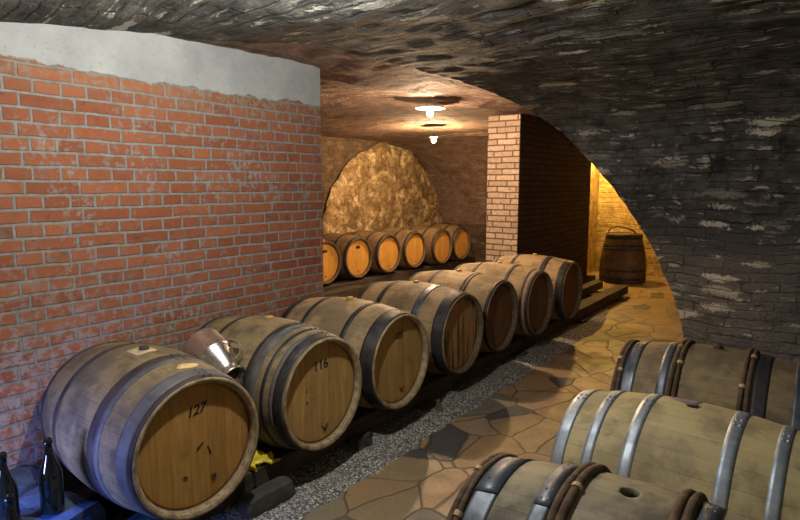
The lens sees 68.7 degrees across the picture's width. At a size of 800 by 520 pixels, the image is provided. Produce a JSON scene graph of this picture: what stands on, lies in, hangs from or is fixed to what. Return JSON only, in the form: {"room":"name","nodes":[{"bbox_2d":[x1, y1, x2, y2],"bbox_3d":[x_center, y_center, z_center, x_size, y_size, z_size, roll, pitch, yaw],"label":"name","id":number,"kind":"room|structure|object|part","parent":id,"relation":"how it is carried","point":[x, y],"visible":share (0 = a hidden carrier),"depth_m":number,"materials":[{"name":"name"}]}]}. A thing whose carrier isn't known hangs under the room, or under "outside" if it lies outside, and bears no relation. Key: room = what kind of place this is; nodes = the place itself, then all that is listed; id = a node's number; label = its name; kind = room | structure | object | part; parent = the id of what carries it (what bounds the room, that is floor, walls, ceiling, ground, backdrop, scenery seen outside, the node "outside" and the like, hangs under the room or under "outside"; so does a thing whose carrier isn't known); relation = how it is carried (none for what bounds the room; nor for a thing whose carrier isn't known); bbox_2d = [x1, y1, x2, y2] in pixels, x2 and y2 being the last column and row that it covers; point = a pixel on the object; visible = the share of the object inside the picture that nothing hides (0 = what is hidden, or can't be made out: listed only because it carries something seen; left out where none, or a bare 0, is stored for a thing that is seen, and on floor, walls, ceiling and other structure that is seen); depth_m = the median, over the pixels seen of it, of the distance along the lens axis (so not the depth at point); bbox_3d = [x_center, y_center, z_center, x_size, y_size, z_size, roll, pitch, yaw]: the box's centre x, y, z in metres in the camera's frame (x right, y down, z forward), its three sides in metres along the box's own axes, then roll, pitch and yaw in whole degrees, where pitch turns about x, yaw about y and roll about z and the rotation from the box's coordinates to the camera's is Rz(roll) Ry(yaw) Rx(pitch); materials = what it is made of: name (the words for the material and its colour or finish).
{"room":"wine cellar","nodes":[
{"label":"wine cellar","id":0,"kind":"room"},
{"bbox_2d":[0,22,323,490],"bbox_3d":[-2.152,-0.012,2.582,0.400,2.670,4.800,5,9,36],"label":"wall","id":1,"kind":"structure","parent":0,"point":[155,189],"depth_m":3.18,"materials":[{"name":"red brick"}]},
{"bbox_2d":[182,39,540,117],"bbox_3d":[2.187,-0.425,6.454,2.242,2.561,9.223,5,9,36],"label":"ceiling","id":2,"kind":"structure","parent":0,"point":[343,66],"depth_m":4.52,"materials":[{"name":"brown stone"}]},
{"bbox_2d":[321,136,427,225],"bbox_3d":[-1.401,-0.916,9.712,0.072,2.692,8.116,5,9,36],"label":"wall","id":3,"kind":"structure","parent":0,"point":[336,153],"depth_m":10.06,"materials":[{"name":"stone"}]},
{"bbox_2d":[323,143,441,233],"bbox_3d":[-0.186,-1.040,11.244,0.140,2.365,3.803,5,9,36],"label":"wall","id":4,"kind":"structure","parent":0,"point":[385,185],"depth_m":10.93,"materials":[{"name":"beige stone"}]},
{"bbox_2d":[0,0,799,363],"bbox_3d":[1.403,0.053,1.706,6.595,2.829,7.237,5,9,36],"label":"ceiling","id":5,"kind":"structure","parent":0,"point":[689,110],"depth_m":4.11,"materials":[{"name":"stone"}]},
{"bbox_2d":[320,74,509,224],"bbox_3d":[-0.013,-1.013,8.600,4.016,2.035,8.000,5,9,36],"label":"ceiling","id":6,"kind":"structure","parent":0,"point":[455,164],"depth_m":9.52,"materials":[{"name":"brown stone"}]},
{"bbox_2d":[416,101,444,116],"bbox_3d":[0.301,-1.539,5.824,0.294,0.223,0.294,5,9,36],"label":"hanging lamp","id":7,"kind":"object","parent":6,"relation":"hanging from","point":[430,109],"visible":0.96,"depth_m":5.82,"materials":[{"name":"white metal"}]},
{"bbox_3d":[0.301,-1.463,5.834,0.060,0.069,0.060,5,9,36],"label":"bulb glass","id":8,"kind":"part","parent":7,"relation":"part of","materials":[{"name":"white glass"}]},
{"bbox_3d":[0.301,-1.513,5.827,0.294,0.015,0.294,5,9,36],"label":"lamp shade","id":9,"kind":"part","parent":7,"relation":"part of","materials":[{"name":"metal"}]},
{"bbox_2d":[301,261,683,519],"bbox_3d":[1.378,0.967,5.101,10.600,0.012,12.800,5,9,36],"label":"floor","id":10,"kind":"structure","parent":0,"point":[523,419],"depth_m":3.93,"materials":[{"name":"beige stone"}]},
{"bbox_2d":[9,465,39,496],"bbox_3d":[-1.767,1.121,2.598,0.309,0.337,0.399,5,9,36],"label":"stone","id":11,"kind":"object","parent":10,"relation":"on","point":[25,476],"visible":0.27,"depth_m":2.61,"materials":[{"name":"stone"}]},
{"bbox_2d":[19,486,105,519],"bbox_3d":[-1.469,1.151,2.396,0.414,0.329,0.352,3,8,23],"label":"stone","id":12,"kind":"object","parent":10,"relation":"on","point":[77,507],"visible":0.66,"depth_m":2.39,"materials":[{"name":"stone"}]},
{"bbox_2d":[0,451,20,519],"bbox_3d":[-1.490,0.871,2.208,0.084,0.300,0.084,5,9,36],"label":"wine bottle","id":13,"kind":"object","parent":12,"relation":"on","point":[8,485],"visible":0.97,"depth_m":2.19,"materials":[{"name":"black glass"}]},
{"bbox_2d":[38,437,64,514],"bbox_3d":[-1.387,0.852,2.322,0.084,0.300,0.084,5,9,36],"label":"wine bottle","id":14,"kind":"object","parent":12,"relation":"on","point":[50,477],"visible":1,"depth_m":2.30,"materials":[{"name":"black glass"}]},
{"bbox_2d":[68,280,602,511],"bbox_3d":[0.734,0.770,5.845,0.150,0.119,7.829,5,9,36],"label":"rail","id":15,"kind":"object","parent":10,"relation":"on","point":[83,491],"visible":0.11,"depth_m":2.82,"materials":[{"name":"brown wood"}]},
{"bbox_2d":[324,285,364,297],"bbox_3d":[-0.992,0.519,8.130,0.207,0.154,1.353,5,9,36],"label":"block","id":16,"kind":"object","parent":10,"relation":"on","point":[354,290],"visible":0.32,"depth_m":8.32,"materials":[{"name":"brown wood"}]},
{"bbox_2d":[109,296,609,519],"bbox_3d":[0.793,0.905,5.474,1.170,0.042,7.280,5,9,36],"label":"gravel bed","id":17,"kind":"object","parent":10,"relation":"on","point":[325,478],"visible":0.23,"depth_m":3.78,"materials":[{"name":"grey gravel"}]},
{"bbox_2d":[238,475,295,519],"bbox_3d":[-0.666,1.192,2.942,0.110,0.109,0.329,5,9,36],"label":"stone block","id":18,"kind":"object","parent":17,"relation":"on","point":[280,489],"visible":1,"depth_m":2.89,"materials":[{"name":"grey stone"}]},
{"bbox_2d":[350,431,371,451],"bbox_3d":[-0.233,1.105,3.563,0.068,0.105,0.156,5,9,36],"label":"wedge","id":19,"kind":"object","parent":17,"relation":"on","point":[360,441],"visible":0.98,"depth_m":3.52,"materials":[{"name":"black wood"}]},
{"bbox_2d":[110,284,627,519],"bbox_3d":[1.008,0.812,5.521,0.181,0.119,7.632,5,9,36],"label":"rail","id":20,"kind":"object","parent":17,"relation":"on","point":[364,419],"visible":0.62,"depth_m":3.85,"materials":[{"name":"brown wood"}]},
{"bbox_2d":[40,341,258,519],"bbox_3d":[-1.187,0.756,2.761,0.883,0.719,0.703,6,9,38],"label":"wine barrel","id":21,"kind":"object","parent":20,"relation":"on","point":[155,431],"visible":1,"depth_m":2.49,"materials":[{"name":"brown wood"}]},
{"bbox_2d":[248,449,280,471],"bbox_3d":[-0.760,1.030,3.051,0.180,0.082,0.241,5,9,36],"label":"plastic film","id":22,"kind":"object","parent":20,"relation":"on","point":[260,456],"visible":0.7,"depth_m":3.04,"materials":[{"name":"yellow plastic"}]},
{"bbox_2d":[198,314,361,450],"bbox_3d":[-0.750,0.676,3.392,0.883,0.719,0.703,5,9,36],"label":"wine barrel","id":23,"kind":"object","parent":20,"relation":"on","point":[303,381],"visible":0.73,"depth_m":3.10,"materials":[{"name":"brown wood"}]},
{"bbox_2d":[184,328,245,383],"bbox_3d":[-0.955,0.508,3.058,0.356,0.287,0.222,6,9,38],"label":"jug","id":24,"kind":"object","parent":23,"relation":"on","point":[208,345],"visible":0.67,"depth_m":3.01,"materials":[{"name":"silver metal"}]},
{"bbox_3d":[-0.868,0.465,3.076,0.133,0.036,0.071,35,67,31],"label":"handle","id":25,"kind":"part","parent":24,"relation":"part of","materials":[{"name":"silver metal"}]},
{"bbox_2d":[281,296,428,409],"bbox_3d":[-0.336,0.603,3.963,0.883,0.719,0.703,5,9,36],"label":"wine barrel","id":26,"kind":"object","parent":20,"relation":"on","point":[391,344],"visible":0.75,"depth_m":3.71,"materials":[{"name":"brown wood"}]},
{"bbox_2d":[356,280,483,374],"bbox_3d":[0.130,0.516,4.646,0.883,0.719,0.703,5,9,36],"label":"wine barrel","id":27,"kind":"object","parent":20,"relation":"on","point":[452,319],"visible":0.59,"depth_m":4.38,"materials":[{"name":"brown wood"}]},
{"bbox_2d":[408,269,517,351],"bbox_3d":[0.525,0.439,5.244,0.883,0.719,0.703,5,9,36],"label":"wine barrel","id":28,"kind":"object","parent":20,"relation":"on","point":[497,298],"visible":0.54,"depth_m":5.01,"materials":[{"name":"brown wood"}]},
{"bbox_2d":[454,261,553,335],"bbox_3d":[0.983,0.369,5.794,0.883,0.719,0.703,5,9,36],"label":"wine barrel","id":29,"kind":"object","parent":20,"relation":"on","point":[533,287],"visible":0.58,"depth_m":5.53,"materials":[{"name":"brown wood"}]},
{"bbox_2d":[492,253,582,319],"bbox_3d":[1.478,0.285,6.453,0.883,0.719,0.703,5,9,36],"label":"wine barrel","id":30,"kind":"object","parent":20,"relation":"on","point":[566,276],"visible":0.55,"depth_m":6.19,"materials":[{"name":"brown wood"}]},
{"bbox_2d":[410,400,435,410],"bbox_3d":[-0.066,1.032,4.399,0.707,0.040,0.166,5,9,36],"label":"sleeper","id":31,"kind":"object","parent":17,"relation":"on","point":[427,404],"visible":0.2,"depth_m":4.19,"materials":[{"name":"brown wood"}]},
{"bbox_2d":[434,399,442,411],"bbox_3d":[0.274,1.026,4.149,0.059,0.088,0.039,1,7,7],"label":"wedge","id":32,"kind":"object","parent":17,"relation":"on","point":[438,407],"visible":1,"depth_m":4.14,"materials":[{"name":"brown wood"}]},
{"bbox_2d":[510,350,527,357],"bbox_3d":[0.879,0.868,5.684,0.704,0.041,0.164,5,9,36],"label":"sleeper","id":33,"kind":"object","parent":17,"relation":"on","point":[520,353],"visible":0.2,"depth_m":5.47,"materials":[{"name":"brown wood"}]},
{"bbox_2d":[573,318,587,323],"bbox_3d":[1.886,0.693,7.043,0.700,0.042,0.167,5,9,36],"label":"sleeper","id":34,"kind":"object","parent":17,"relation":"on","point":[581,320],"visible":0.26,"depth_m":6.82,"materials":[{"name":"brown wood"}]},
{"bbox_2d":[586,293,627,300],"bbox_3d":[2.887,0.520,8.404,0.702,0.041,0.165,5,9,36],"label":"sleeper","id":35,"kind":"object","parent":17,"relation":"on","point":[622,298],"visible":0.32,"depth_m":8.21,"materials":[{"name":"brown wood"}]},
{"bbox_2d":[331,264,422,282],"bbox_3d":[-0.502,0.252,10.075,0.171,0.192,5.105,5,9,36],"label":"beam","id":36,"kind":"structure","parent":10,"relation":"on","point":[367,274],"depth_m":9.46,"materials":[{"name":"brown wood"}]},
{"bbox_2d":[323,241,340,284],"bbox_3d":[-1.381,0.008,8.520,0.883,0.704,0.703,6,9,37],"label":"wine barrel","id":37,"kind":"object","parent":36,"relation":"on","point":[331,253],"visible":0.17,"depth_m":8.36,"materials":[{"name":"brown wood"}]},
{"bbox_2d":[323,233,371,278],"bbox_3d":[-0.957,-0.064,9.088,0.883,0.704,0.703,6,9,37],"label":"wine barrel","id":38,"kind":"object","parent":36,"relation":"on","point":[356,252],"visible":0.53,"depth_m":8.81,"materials":[{"name":"brown wood"}]},
{"bbox_2d":[345,230,400,273],"bbox_3d":[-0.511,-0.134,9.634,0.883,0.704,0.703,6,9,37],"label":"wine barrel","id":39,"kind":"object","parent":36,"relation":"on","point":[386,248],"visible":0.66,"depth_m":9.36,"materials":[{"name":"brown wood"}]},
{"bbox_2d":[323,257,474,290],"bbox_3d":[-0.079,0.290,9.774,0.210,0.191,5.104,5,9,36],"label":"beam","id":40,"kind":"structure","parent":10,"relation":"on","point":[402,274],"depth_m":9.67,"materials":[{"name":"brown wood"}]},
{"bbox_2d":[374,228,425,268],"bbox_3d":[-0.076,-0.205,10.191,0.883,0.704,0.703,6,9,37],"label":"wine barrel","id":41,"kind":"object","parent":40,"relation":"on","point":[412,243],"visible":0.6,"depth_m":9.92,"materials":[{"name":"brown wood"}]},
{"bbox_2d":[402,226,452,264],"bbox_3d":[0.427,-0.271,10.706,0.883,0.704,0.703,6,9,37],"label":"wine barrel","id":42,"kind":"object","parent":40,"relation":"on","point":[439,245],"visible":0.58,"depth_m":10.42,"materials":[{"name":"brown wood"}]},
{"bbox_2d":[424,224,470,260],"bbox_3d":[0.830,-0.346,11.293,0.883,0.704,0.703,6,9,37],"label":"wine barrel","id":43,"kind":"object","parent":40,"relation":"on","point":[461,240],"visible":0.48,"depth_m":11.04,"materials":[{"name":"brown wood"}]},
{"bbox_2d":[586,274,595,282],"bbox_3d":[3.060,0.307,9.788,0.379,0.132,0.134,5,9,36],"label":"timber","id":44,"kind":"object","parent":10,"relation":"on","point":[589,277],"visible":0.29,"depth_m":9.66,"materials":[{"name":"brown wood"}]},
{"bbox_2d":[599,232,646,283],"bbox_3d":[3.757,-0.050,9.861,0.749,0.800,0.749,5,9,36],"label":"barrel","id":45,"kind":"object","parent":10,"relation":"on","point":[623,256],"visible":1,"depth_m":9.58,"materials":[{"name":"brown wood"}]},
{"bbox_2d":[608,226,635,233],"bbox_3d":[3.690,-0.498,9.728,0.114,0.119,0.457,-6,10,-41],"label":"handle","id":46,"kind":"object","parent":45,"relation":"on","point":[615,226],"visible":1,"depth_m":9.73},
{"bbox_3d":[3.757,-0.423,9.813,0.512,0.023,0.512,5,9,36],"label":"lid","id":47,"kind":"part","parent":45,"relation":"part of","materials":[{"name":"brown wood"}]},
{"bbox_3d":[0.935,1.269,2.377,0.126,0.103,2.855,5,9,36],"label":"rail","id":48,"kind":"object","parent":10,"relation":"on","visible":0},
{"bbox_2d":[446,452,749,519],"bbox_3d":[0.617,0.975,1.617,0.884,0.741,0.736,5,9,36],"label":"wine barrel","id":49,"kind":"object","parent":48,"relation":"on","point":[504,486],"visible":1,"depth_m":1.61,"materials":[{"name":"brown wood"}]},
{"bbox_2d":[550,390,799,519],"bbox_3d":[1.102,0.894,2.234,0.883,0.705,0.703,6,9,39],"label":"wine barrel","id":50,"kind":"object","parent":48,"relation":"on","point":[747,465],"visible":0.8,"depth_m":2.03,"materials":[{"name":"brown wood"}]},
{"bbox_2d":[610,339,799,430],"bbox_3d":[1.612,0.795,3.010,0.888,0.734,0.731,5,9,36],"label":"wine barrel","id":51,"kind":"object","parent":48,"relation":"on","point":[764,386],"visible":0.42,"depth_m":2.81,"materials":[{"name":"brown wood"}]},
{"bbox_3d":[-1.445,1.196,2.015,0.526,0.337,0.313,5,9,36],"label":"stone","id":52,"kind":"object","parent":10,"relation":"on","visible":0},
{"bbox_2d":[3,493,20,519],"bbox_3d":[-1.325,0.931,2.000,0.076,0.270,0.076,5,9,36],"label":"wine bottle","id":53,"kind":"object","parent":52,"relation":"on","point":[10,511],"visible":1,"depth_m":1.98,"materials":[{"name":"black glass"}]},
{"bbox_2d":[486,114,590,283],"bbox_3d":[2.040,-0.744,8.309,0.440,2.670,2.630,5,9,36],"label":"wall pier","id":54,"kind":"object","parent":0,"point":[539,181],"visible":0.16,"depth_m":7.47,"materials":[{"name":"brick"}]},
{"bbox_2d":[442,174,664,276],"bbox_3d":[3.396,-1.083,11.045,6.439,2.686,0.179,5,9,36],"label":"wall","id":55,"kind":"structure","parent":0,"point":[612,211],"depth_m":10.78,"materials":[{"name":"brick"}]},
{"bbox_2d":[587,163,599,273],"bbox_3d":[3.058,-0.972,10.171,0.170,2.650,2.100,5,9,36],"label":"wall","id":56,"kind":"structure","parent":0,"point":[595,174],"depth_m":10.72,"materials":[{"name":"stone"}]}
]}

